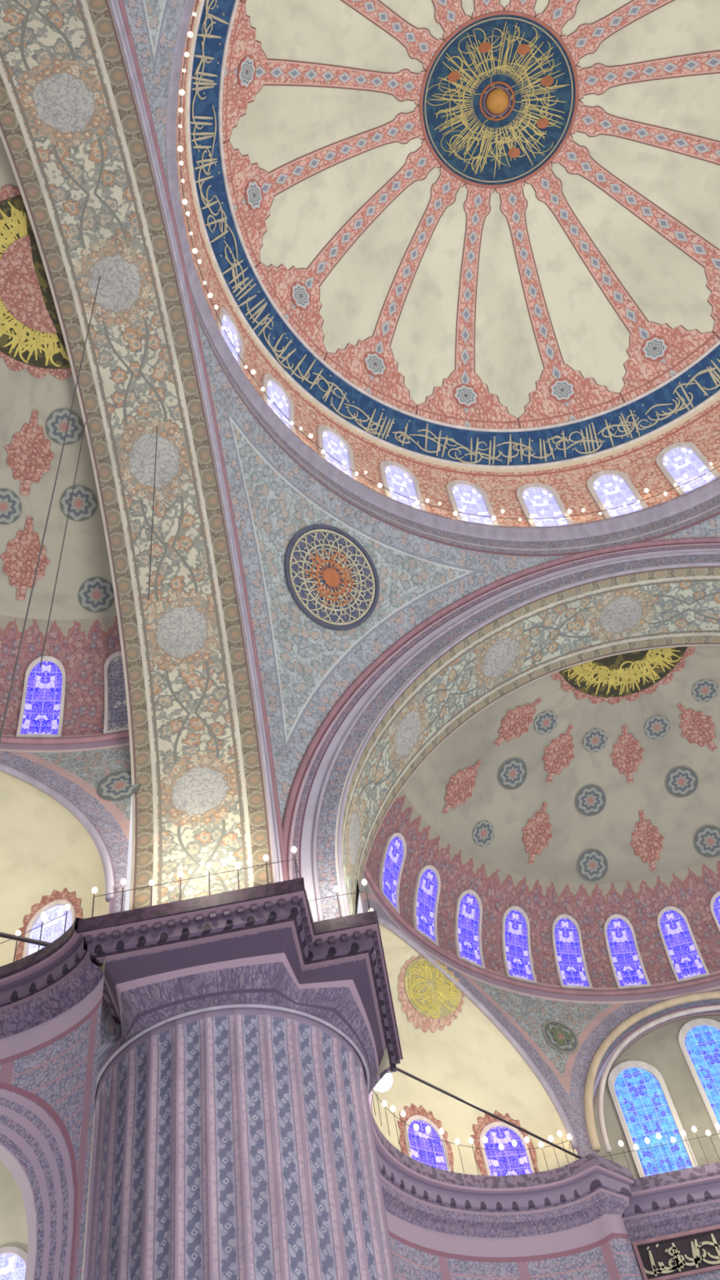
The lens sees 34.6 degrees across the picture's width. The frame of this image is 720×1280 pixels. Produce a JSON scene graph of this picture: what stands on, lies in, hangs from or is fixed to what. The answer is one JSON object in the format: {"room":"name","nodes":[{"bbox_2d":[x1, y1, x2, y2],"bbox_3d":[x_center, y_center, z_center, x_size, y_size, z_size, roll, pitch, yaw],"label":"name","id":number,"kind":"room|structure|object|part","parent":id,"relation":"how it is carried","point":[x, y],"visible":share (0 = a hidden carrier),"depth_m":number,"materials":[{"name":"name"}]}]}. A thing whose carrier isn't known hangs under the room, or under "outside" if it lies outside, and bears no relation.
{"room":"mosque","nodes":[
{"label":"mosque","id":0,"kind":"room"},
{"bbox_2d":[0,1118,94,1279],"bbox_3d":[-10.902,15.589,25.417,19.000,20.000,0.001,-10,-56,-2],"label":"wall","id":1,"kind":"structure","parent":0,"point":[13,1221],"depth_m":27.56,"materials":[{"name":"paint"}]},
{"bbox_2d":[0,1246,26,1279],"bbox_3d":[-8.117,14.768,25.869,1.500,2.340,0.090,-10,-56,-2],"label":"window","id":2,"kind":"structure","parent":1,"relation":"in","point":[13,1260],"depth_m":26.52,"materials":[{"name":"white glass"}]},
{"bbox_2d":[0,973,104,1279],"bbox_3d":[-12.461,6.042,16.250,5.827,9.550,17.747,-39,-60,16],"label":"wall","id":3,"kind":"structure","parent":0,"point":[48,1069],"depth_m":21.79,"materials":[{"name":"paint"}]},
{"bbox_2d":[0,917,103,1039],"bbox_3d":[-13.057,3.018,20.680,6.248,1.340,18.072,-37,-59,15],"label":"crown molding","id":4,"kind":"structure","parent":3,"relation":"attached to","point":[36,988],"depth_m":24.25,"materials":[{"name":"purple stone"}]},
{"bbox_2d":[0,904,70,961],"bbox_3d":[-7.636,6.665,25.381,2.808,1.134,0.201,-23,-57,7],"label":"railing","id":5,"kind":"object","parent":4,"relation":"on","point":[67,907],"visible":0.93,"depth_m":25.45,"materials":[{"name":"metal"}]},
{"bbox_3d":[-7.530,6.733,25.270,0.028,0.850,0.024,-10,-56,-2],"label":"post","id":6,"kind":"part","parent":5,"relation":"part of","materials":[{"name":"metal"}]},
{"bbox_3d":[-7.583,6.503,25.623,0.111,0.152,0.111,9,-59,-14],"label":"bulb","id":7,"kind":"part","parent":5,"relation":"part of","materials":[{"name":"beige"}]},
{"bbox_3d":[-7.659,6.565,25.533,2.694,0.015,0.101,-23,-57,7],"label":"rail","id":8,"kind":"part","parent":5,"relation":"part of","materials":[{"name":"metal"}]},
{"bbox_3d":[-6.966,6.462,25.178,0.028,0.850,0.024,-10,-56,-2],"label":"post","id":9,"kind":"part","parent":5,"relation":"part of","materials":[{"name":"metal"}]},
{"bbox_3d":[-7.046,6.118,25.703,0.111,0.152,0.111,9,-59,-14],"label":"bulb","id":10,"kind":"part","parent":5,"relation":"part of","materials":[{"name":"beige glass"}]},
{"bbox_3d":[-6.402,6.190,25.086,0.028,0.850,0.024,-10,-56,-2],"label":"post","id":11,"kind":"part","parent":5,"relation":"part of","materials":[{"name":"metal"}]},
{"bbox_3d":[-6.469,5.902,25.525,0.111,0.152,0.111,9,-59,-14],"label":"bulb","id":12,"kind":"part","parent":5,"relation":"part of","materials":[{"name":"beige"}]},
{"bbox_2d":[0,762,114,973],"bbox_3d":[-10.665,4.993,26.016,9.612,7.448,3.671,16,-61,-18],"label":"vault","id":13,"kind":"object","parent":4,"relation":"on","point":[51,851],"visible":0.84,"depth_m":27.65,"materials":[{"name":"paint"}]},
{"bbox_2d":[0,932,50,946],"bbox_3d":[-11.169,5.107,23.274,12.038,0.100,0.100,18,-62,-19],"label":"rod","id":14,"kind":"object","parent":13,"relation":"attached to","point":[6,935],"visible":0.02,"depth_m":24.70,"materials":[{"name":"metal"}]},
{"bbox_2d":[22,899,75,958],"bbox_3d":[-6.971,6.761,25.888,1.377,2.365,0.132,-26,-57,9],"label":"window","id":15,"kind":"structure","parent":13,"relation":"attached to","point":[51,931],"depth_m":26.36,"materials":[{"name":"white glass"}]},
{"bbox_3d":[-10.363,3.503,26.350,9.612,5.351,1.370,16,-61,-18],"label":"arch moulding","id":16,"kind":"part","parent":13,"relation":"part of","materials":[{"name":"paint"}]},
{"bbox_2d":[0,136,141,914],"bbox_3d":[-12.068,-4.792,24.392,10.443,13.060,20.263,-10,-56,-2],"label":"dome","id":17,"kind":"object","parent":4,"relation":"on","point":[90,767],"visible":0.97,"depth_m":31.37,"materials":[{"name":"paint"}]},
{"bbox_2d":[16,655,66,737],"bbox_3d":[-8.450,1.487,30.774,1.129,2.530,0.940,2,-57,-10],"label":"window","id":18,"kind":"structure","parent":17,"relation":"attached to","point":[42,704],"depth_m":30.91,"materials":[{"name":"blue glass"}]},
{"bbox_3d":[-12.140,-4.848,24.381,10.070,0.180,20.140,-10,-56,-2],"label":"ring moulding","id":19,"kind":"part","parent":17,"relation":"part of","materials":[{"name":"paint"}]},
{"bbox_2d":[103,651,128,734],"bbox_3d":[-6.455,1.373,31.002,0.928,2.530,0.960,-10,-56,-2],"label":"window","id":20,"kind":"structure","parent":17,"relation":"attached to","point":[116,718],"depth_m":31.12,"materials":[{"name":"grey glass"}]},
{"bbox_2d":[76,877,403,1279],"bbox_3d":[-1.621,13.394,19.305,6.950,20.900,7.638,-10,-56,-2],"label":"pier","id":21,"kind":"object","parent":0,"point":[233,1139],"visible":1,"depth_m":23.17,"materials":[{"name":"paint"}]},
{"bbox_2d":[0,0,288,910],"bbox_3d":[-5.575,-6.364,25.061,3.430,14.242,23.700,-10,-56,-2],"label":"arch","id":22,"kind":"object","parent":21,"relation":"on","point":[77,133],"visible":0.97,"depth_m":29.39,"materials":[{"name":"paint"}]},
{"bbox_2d":[0,275,100,742],"bbox_3d":[-5.296,-3.388,20.565,0.024,21.865,0.025,-10,-56,-2],"label":"cable","id":23,"kind":"object","parent":22,"relation":"hanging from","point":[44,533],"visible":1,"depth_m":17.46,"materials":[{"name":"black metal"}]},
{"bbox_2d":[40,422,85,666],"bbox_3d":[-6.628,-2.669,26.129,0.024,11.631,0.025,-10,-56,-2],"label":"cable","id":24,"kind":"object","parent":22,"relation":"hanging from","point":[85,422],"visible":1,"depth_m":24.80,"materials":[{"name":"black metal"}]},
{"bbox_2d":[147,426,157,599],"bbox_3d":[-4.885,-3.281,27.325,0.024,9.069,0.025,-10,-56,-2],"label":"cable","id":25,"kind":"object","parent":22,"relation":"hanging from","point":[157,426],"visible":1,"depth_m":26.52,"materials":[{"name":"black metal"}]},
{"bbox_2d":[123,0,185,191],"bbox_3d":[0.793,-13.353,23.298,11.750,13.815,11.750,-10,-56,-2],"label":"pendentive","id":26,"kind":"object","parent":22,"relation":"attached to","point":[154,24],"visible":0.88,"depth_m":27.84,"materials":[{"name":"paint"}]},
{"bbox_3d":[-3.921,-6.234,24.480,0.100,12.719,20.808,-10,-56,-2],"label":"moulding","id":27,"kind":"part","parent":22,"relation":"part of","materials":[{"name":"beige paint"}]},
{"bbox_3d":[-3.943,-6.418,24.756,0.120,13.384,22.068,-10,-56,-2],"label":"moulding","id":28,"kind":"part","parent":22,"relation":"part of","materials":[{"name":"beige paint"}]},
{"bbox_3d":[-3.987,-6.653,25.113,0.200,14.242,23.700,-10,-56,-2],"label":"moulding","id":29,"kind":"part","parent":22,"relation":"part of","materials":[{"name":"beige paint"}]},
{"bbox_2d":[91,846,373,917],"bbox_3d":[-1.612,6.385,26.114,8.282,1.139,3.211,29,-65,-24],"label":"railing","id":30,"kind":"object","parent":21,"relation":"on","point":[294,849],"visible":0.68,"depth_m":25.30,"materials":[{"name":"metal"}]},
{"bbox_3d":[-5.760,5.777,24.913,0.030,0.850,0.026,-10,-56,-2],"label":"post","id":31,"kind":"part","parent":30,"relation":"part of","materials":[{"name":"metal"}]},
{"bbox_3d":[-5.827,5.490,25.352,0.118,0.162,0.118,9,-59,-14],"label":"bulb","id":32,"kind":"part","parent":30,"relation":"part of","materials":[{"name":"beige glass"}]},
{"bbox_3d":[-5.135,5.663,24.933,0.030,0.850,0.026,-10,-56,-2],"label":"post","id":33,"kind":"part","parent":30,"relation":"part of","materials":[{"name":"metal"}]},
{"bbox_3d":[-5.215,5.319,25.459,0.118,0.162,0.118,9,-59,-14],"label":"bulb","id":34,"kind":"part","parent":30,"relation":"part of","materials":[{"name":"beige glass"}]},
{"bbox_3d":[-4.510,5.549,24.954,0.030,0.850,0.026,-10,-56,-2],"label":"post","id":35,"kind":"part","parent":30,"relation":"part of","materials":[{"name":"metal"}]},
{"bbox_3d":[-4.564,5.318,25.306,0.118,0.162,0.118,-29,-58,11],"label":"bulb","id":36,"kind":"part","parent":30,"relation":"part of","materials":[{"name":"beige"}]},
{"bbox_3d":[-3.885,5.435,24.974,0.030,0.850,0.026,-10,-56,-2],"label":"post","id":37,"kind":"part","parent":30,"relation":"part of","materials":[{"name":"metal"}]},
{"bbox_3d":[-3.952,5.146,25.415,0.118,0.162,0.118,-29,-58,11],"label":"bulb","id":38,"kind":"part","parent":30,"relation":"part of","materials":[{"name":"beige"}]},
{"bbox_3d":[-3.340,4.978,25.518,0.118,0.162,0.118,-29,-58,11],"label":"bulb","id":39,"kind":"part","parent":30,"relation":"part of","materials":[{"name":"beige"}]},
{"bbox_3d":[-3.260,5.321,24.994,0.030,0.850,0.026,-10,-56,-2],"label":"post","id":40,"kind":"part","parent":30,"relation":"part of","materials":[{"name":"metal"}]},
{"bbox_3d":[-2.688,4.976,25.366,0.118,0.162,0.118,9,-59,-14],"label":"bulb","id":41,"kind":"part","parent":30,"relation":"part of","materials":[{"name":"beige glass"}]},
{"bbox_3d":[-2.635,5.207,25.014,0.030,0.850,0.026,-10,-56,-2],"label":"post","id":42,"kind":"part","parent":30,"relation":"part of","materials":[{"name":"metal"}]},
{"bbox_3d":[-2.077,4.803,25.477,0.118,0.162,0.118,-29,-58,11],"label":"bulb","id":43,"kind":"part","parent":30,"relation":"part of","materials":[{"name":"beige glass"}]},
{"bbox_3d":[-2.010,5.093,25.034,0.030,0.850,0.026,-10,-56,-2],"label":"post","id":44,"kind":"part","parent":30,"relation":"part of","materials":[{"name":"metal"}]},
{"bbox_3d":[-1.464,4.636,25.578,0.118,0.162,0.118,-29,-58,11],"label":"bulb","id":45,"kind":"part","parent":30,"relation":"part of","materials":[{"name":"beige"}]},
{"bbox_3d":[-1.385,4.979,25.055,0.030,0.850,0.026,-10,-56,-2],"label":"post","id":46,"kind":"part","parent":30,"relation":"part of","materials":[{"name":"metal"}]},
{"bbox_3d":[-0.537,5.660,26.274,0.118,0.162,0.118,9,-59,-14],"label":"bulb","id":47,"kind":"part","parent":30,"relation":"part of","materials":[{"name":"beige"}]},
{"bbox_3d":[-0.469,5.951,25.830,0.030,0.850,0.026,-10,-56,-2],"label":"post","id":48,"kind":"part","parent":30,"relation":"part of","materials":[{"name":"metal"}]},
{"bbox_3d":[0.097,5.533,26.401,0.118,0.162,0.118,9,-59,-14],"label":"bulb","id":49,"kind":"part","parent":30,"relation":"part of","materials":[{"name":"beige glass"}]},
{"bbox_3d":[0.176,5.875,25.879,0.030,0.850,0.026,-10,-56,-2],"label":"post","id":50,"kind":"part","parent":30,"relation":"part of","materials":[{"name":"metal"}]},
{"bbox_3d":[-2.436,8.155,25.968,6.250,1.060,6.250,-10,-56,-2],"label":"stepped cornice","id":51,"kind":"part","parent":21,"relation":"part of","materials":[{"name":"purple stone"}]},
{"bbox_2d":[280,537,719,922],"bbox_3d":[9.282,2.118,32.869,23.700,14.242,3.280,-10,-56,-2],"label":"arch","id":52,"kind":"object","parent":21,"relation":"on","point":[517,630],"visible":0.97,"depth_m":35.63,"materials":[{"name":"paint"}]},
{"bbox_2d":[189,284,607,824],"bbox_3d":[2.340,-3.716,29.841,11.750,13.815,11.750,-10,-56,-2],"label":"pendentive","id":53,"kind":"object","parent":52,"relation":"on","point":[335,578],"visible":0.98,"depth_m":34.16,"materials":[{"name":"paint"}]},
{"bbox_2d":[166,0,719,541],"bbox_3d":[6.480,-13.312,32.444,23.520,0.590,23.520,-10,-56,-2],"label":"crown molding","id":54,"kind":"structure","parent":53,"relation":"on","point":[710,490],"depth_m":36.74,"materials":[{"name":"grey paint"}]},
{"bbox_2d":[176,0,719,526],"bbox_3d":[5.743,-16.491,37.300,23.439,11.792,23.439,-2,-57,-8],"label":"dome","id":55,"kind":"object","parent":54,"relation":"on","point":[476,242],"visible":0.99,"depth_m":41.73,"materials":[{"name":"beige paint"}]},
{"bbox_2d":[215,306,244,370],"bbox_3d":[-3.978,-9.282,35.617,0.355,3.153,1.488,-26,-57,9],"label":"window","id":56,"kind":"structure","parent":55,"relation":"attached to","point":[226,319],"depth_m":36.14,"materials":[{"name":"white glass"}]},
{"bbox_3d":[-4.027,-9.237,35.596,0.196,2.746,1.147,-26,-57,9],"label":"stained pane","id":57,"kind":"part","parent":56,"relation":"part of","materials":[{"name":"clear glass"}]},
{"bbox_2d":[261,373,295,434],"bbox_3d":[-2.594,-7.564,36.951,0.355,3.153,1.488,-37,-59,15],"label":"window","id":58,"kind":"structure","parent":55,"relation":"attached to","point":[275,391],"depth_m":37.35,"materials":[{"name":"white glass"}]},
{"bbox_3d":[-2.635,-7.511,36.938,0.196,2.746,1.147,-37,-59,15],"label":"stained pane","id":59,"kind":"part","parent":58,"relation":"part of","materials":[{"name":"clear glass"}]},
{"bbox_2d":[316,425,358,481],"bbox_3d":[-0.765,-6.183,38.133,1.488,3.153,0.355,30,-66,-25],"label":"window","id":60,"kind":"structure","parent":55,"relation":"attached to","point":[328,439],"depth_m":38.45,"materials":[{"name":"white glass"}]},
{"bbox_3d":[-0.797,-6.122,38.126,1.147,2.746,0.196,30,-66,-25],"label":"stained pane","id":61,"kind":"part","parent":60,"relation":"part of","materials":[{"name":"clear glass"}]},
{"bbox_2d":[378,461,426,511],"bbox_3d":[1.415,-5.207,39.103,1.488,3.153,0.355,18,-61,-19],"label":"window","id":62,"kind":"structure","parent":55,"relation":"attached to","point":[393,475],"depth_m":39.35,"materials":[{"name":"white glass"}]},
{"bbox_3d":[1.395,-5.141,39.100,1.147,2.746,0.196,18,-61,-19],"label":"stained pane","id":63,"kind":"part","parent":62,"relation":"part of","materials":[{"name":"clear glass"}]},
{"bbox_2d":[177,0,719,520],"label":"railing","id":64,"kind":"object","parent":55,"relation":"attached to","point":[677,460],"depth_m":39.56,"materials":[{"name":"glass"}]},
{"bbox_3d":[-4.878,-13.338,31.333,0.139,0.190,0.139,-29,-58,11],"label":"bulb","id":65,"kind":"part","parent":64,"relation":"part of","materials":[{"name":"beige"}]},
{"bbox_3d":[-4.733,-14.563,30.694,0.139,0.190,0.139,-29,-58,11],"label":"bulb","id":66,"kind":"part","parent":64,"relation":"part of","materials":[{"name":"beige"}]},
{"bbox_3d":[-4.871,-12.185,32.097,0.139,0.190,0.139,-29,-58,11],"label":"bulb","id":67,"kind":"part","parent":64,"relation":"part of","materials":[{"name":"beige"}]},
{"bbox_3d":[-4.714,-11.118,32.975,0.139,0.190,0.139,-29,-58,11],"label":"bulb","id":68,"kind":"part","parent":64,"relation":"part of","materials":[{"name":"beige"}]},
{"bbox_3d":[6.361,-13.764,33.164,22.890,0.883,22.891,-10,-56,-2],"label":"lamp rail","id":69,"kind":"part","parent":64,"relation":"part of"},
{"bbox_3d":[11.357,-5.926,40.099,1.147,2.746,0.196,-26,-57,9],"label":"stained pane","id":70,"kind":"part","parent":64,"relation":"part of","materials":[{"name":"clear glass"}]},
{"bbox_2d":[445,480,499,525],"bbox_3d":[3.839,-4.686,39.812,1.488,3.153,0.355,6,-58,-13],"label":"window","id":71,"kind":"structure","parent":55,"relation":"attached to","point":[460,493],"depth_m":40.03,"materials":[{"name":"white glass"}]},
{"bbox_3d":[3.831,-4.617,39.813,1.147,2.746,0.196,6,-58,-13],"label":"stained pane","id":72,"kind":"part","parent":71,"relation":"part of","materials":[{"name":"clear glass"}]},
{"bbox_2d":[515,483,573,526],"bbox_3d":[6.383,-4.644,40.225,1.488,3.153,0.355,-5,-57,-6],"label":"window","id":73,"kind":"structure","parent":55,"relation":"attached to","point":[532,498],"depth_m":40.41,"materials":[{"name":"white glass"}]},
{"bbox_3d":[6.388,-4.576,40.228,1.147,2.746,0.196,-5,-57,-6],"label":"stained pane","id":74,"kind":"part","parent":73,"relation":"part of","materials":[{"name":"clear glass"}]},
{"bbox_2d":[586,470,648,519],"bbox_3d":[8.922,-5.086,40.321,1.488,3.153,0.355,-15,-56,1],"label":"window","id":75,"kind":"structure","parent":55,"relation":"attached to","point":[615,486],"depth_m":40.49,"materials":[{"name":"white glass"}]},
{"bbox_3d":[8.940,-5.020,40.325,1.147,2.746,0.196,-15,-56,1],"label":"stained pane","id":76,"kind":"part","parent":75,"relation":"part of","materials":[{"name":"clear glass"}]},
{"bbox_2d":[600,494,719,546],"bbox_3d":[13.894,-5.825,30.214,11.750,13.815,11.750,-10,-56,-2],"label":"pendentive","id":77,"kind":"object","parent":52,"relation":"on","point":[703,519],"visible":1,"depth_m":38.13,"materials":[{"name":"paint"}]},
{"bbox_2d":[385,1209,719,1279],"bbox_3d":[11.649,13.910,26.265,22.839,7.550,9.649,-10,-56,-2],"label":"wall","id":78,"kind":"structure","parent":0,"point":[602,1248],"depth_m":30.25,"materials":[{"name":"paint"}]},
{"bbox_2d":[373,1072,392,1092],"bbox_3d":[0.503,10.546,27.992,0.534,0.820,0.534,-10,-56,-2],"label":"floodlight","id":79,"kind":"object","parent":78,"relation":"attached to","point":[384,1084],"visible":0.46,"depth_m":27.66,"materials":[{"name":"metal"}]},
{"bbox_2d":[368,1089,719,1241],"bbox_3d":[11.096,11.538,29.924,23.243,1.340,10.011,-10,-56,-2],"label":"crown molding","id":80,"kind":"structure","parent":78,"relation":"attached to","point":[576,1193],"depth_m":31.29,"materials":[{"name":"purple stone"}]},
{"bbox_2d":[364,915,578,1175],"bbox_3d":[1.704,11.610,32.222,3.670,7.444,9.610,-36,-59,15],"label":"vault","id":81,"kind":"object","parent":80,"relation":"on","point":[450,1041],"visible":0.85,"depth_m":34.53,"materials":[{"name":"paint"}]},
{"bbox_2d":[404,1115,451,1171],"bbox_3d":[1.889,14.344,32.197,1.373,2.365,0.122,23,-63,-22],"label":"window","id":82,"kind":"structure","parent":81,"relation":"attached to","point":[437,1145],"depth_m":32.51,"materials":[{"name":"blue glass"}]},
{"bbox_2d":[396,1067,581,1159],"bbox_3d":[3.416,12.413,30.210,0.070,0.470,7.924,-42,-61,18],"label":"rod","id":83,"kind":"object","parent":81,"relation":"attached to","point":[403,1072],"visible":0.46,"depth_m":30.08,"materials":[{"name":"metal"}]},
{"bbox_2d":[479,1121,534,1175],"bbox_3d":[4.193,14.778,32.831,1.377,2.365,0.132,-1,-57,-8],"label":"window","id":84,"kind":"structure","parent":81,"relation":"attached to","point":[496,1133],"depth_m":33.07,"materials":[{"name":"blue glass"}]},
{"bbox_2d":[357,645,719,1157],"bbox_3d":[10.169,7.494,35.810,20.140,13.060,10.070,-10,-56,-2],"label":"dome","id":85,"kind":"object","parent":80,"relation":"on","point":[588,793],"visible":0.81,"depth_m":39.48,"materials":[{"name":"paint"}]},
{"bbox_2d":[378,832,406,914],"bbox_3d":[1.114,7.116,35.910,0.940,2.530,1.129,-29,-58,10],"label":"window","id":86,"kind":"structure","parent":85,"relation":"attached to","point":[393,855],"depth_m":36.08,"materials":[{"name":"blue glass"}]},
{"bbox_3d":[1.066,7.152,35.906,0.785,2.312,0.947,-29,-58,10],"label":"stained pane","id":87,"kind":"part","parent":86,"relation":"part of","materials":[{"name":"blue glass"}]},
{"bbox_2d":[412,865,440,946],"bbox_3d":[2.235,8.360,36.895,0.940,2.530,1.129,-39,-60,16],"label":"window","id":88,"kind":"structure","parent":85,"relation":"attached to","point":[428,885],"depth_m":37.03,"materials":[{"name":"blue glass"}]},
{"bbox_3d":[2.195,8.404,36.897,0.785,2.312,0.947,-39,-60,16],"label":"stained pane","id":89,"kind":"part","parent":88,"relation":"part of","materials":[{"name":"blue glass"}]},
{"bbox_2d":[453,889,485,969],"bbox_3d":[3.651,9.365,37.767,1.129,2.530,0.940,29,-66,-24],"label":"window","id":90,"kind":"structure","parent":85,"relation":"attached to","point":[468,908],"depth_m":37.88,"materials":[{"name":"blue glass"}]},
{"bbox_3d":[3.619,9.415,37.775,0.947,2.312,0.785,29,-66,-24],"label":"stained pane","id":91,"kind":"part","parent":90,"relation":"part of","materials":[{"name":"blue glass"}]},
{"bbox_2d":[501,906,537,984],"bbox_3d":[5.303,10.088,38.491,1.129,2.530,0.940,18,-61,-19],"label":"window","id":92,"kind":"structure","parent":85,"relation":"attached to","point":[515,924],"depth_m":38.60,"materials":[{"name":"blue glass"}]},
{"bbox_3d":[5.281,10.142,38.503,0.947,2.312,0.785,18,-61,-19],"label":"stained pane","id":93,"kind":"part","parent":92,"relation":"part of","materials":[{"name":"blue glass"}]},
{"bbox_3d":[10.165,7.478,35.835,20.140,0.180,10.070,-10,-56,-2],"label":"ring moulding","id":94,"kind":"part","parent":85,"relation":"part of","materials":[{"name":"pink paint"}]},
{"bbox_2d":[551,914,592,990],"bbox_3d":[7.123,10.499,39.037,1.129,2.530,0.940,8,-59,-13],"label":"window","id":95,"kind":"structure","parent":85,"relation":"attached to","point":[572,973],"depth_m":39.14,"materials":[{"name":"blue glass"}]},
{"bbox_2d":[603,914,651,990],"bbox_3d":[9.033,10.582,39.381,1.129,2.530,0.940,-2,-57,-7],"label":"window","id":96,"kind":"structure","parent":85,"relation":"attached to","point":[628,971],"depth_m":39.49,"materials":[{"name":"blue glass"}]},
{"bbox_2d":[583,990,719,1178],"bbox_3d":[11.314,13.646,35.107,10.400,8.600,2.324,-10,-56,-2],"label":"arched wall","id":97,"kind":"structure","parent":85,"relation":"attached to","point":[650,1035],"depth_m":36.72,"materials":[{"name":"paint"}]},
{"bbox_2d":[678,1017,719,1141],"bbox_3d":[11.534,13.989,36.519,1.770,4.834,0.110,-10,-56,-2],"label":"window","id":98,"kind":"structure","parent":97,"relation":"attached to","point":[699,1039],"depth_m":37.35,"materials":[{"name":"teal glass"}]},
{"bbox_3d":[11.543,14.036,36.512,1.450,4.450,0.001,-10,-56,-2],"label":"stained pane","id":99,"kind":"part","parent":98,"relation":"part of","materials":[{"name":"blue glass"}]},
{"bbox_2d":[657,906,710,983],"bbox_3d":[10.976,10.338,39.516,1.128,2.530,0.961,-10,-56,-2],"label":"window","id":100,"kind":"structure","parent":85,"relation":"attached to","point":[686,962],"depth_m":39.61,"materials":[{"name":"blue glass"}]},
{"bbox_2d":[710,891,719,932],"bbox_3d":[12.811,9.761,39.417,1.129,2.530,0.940,-22,-57,6],"label":"window","id":101,"kind":"structure","parent":85,"relation":"attached to","point":[715,900],"depth_m":40.04,"materials":[{"name":"blue glass"}]},
{"bbox_3d":[12.835,9.814,39.434,0.947,2.312,0.785,-22,-57,6],"label":"stained pane","id":102,"kind":"part","parent":101,"relation":"part of","materials":[{"name":"blue glass"}]},
{"bbox_2d":[631,1224,719,1279],"bbox_3d":[11.965,16.102,31.465,8.966,1.120,0.060,-10,-56,-2],"label":"calligraphy panel","id":103,"kind":"object","parent":78,"relation":"attached to","point":[695,1251],"visible":1,"depth_m":31.39,"materials":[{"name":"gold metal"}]}
]}

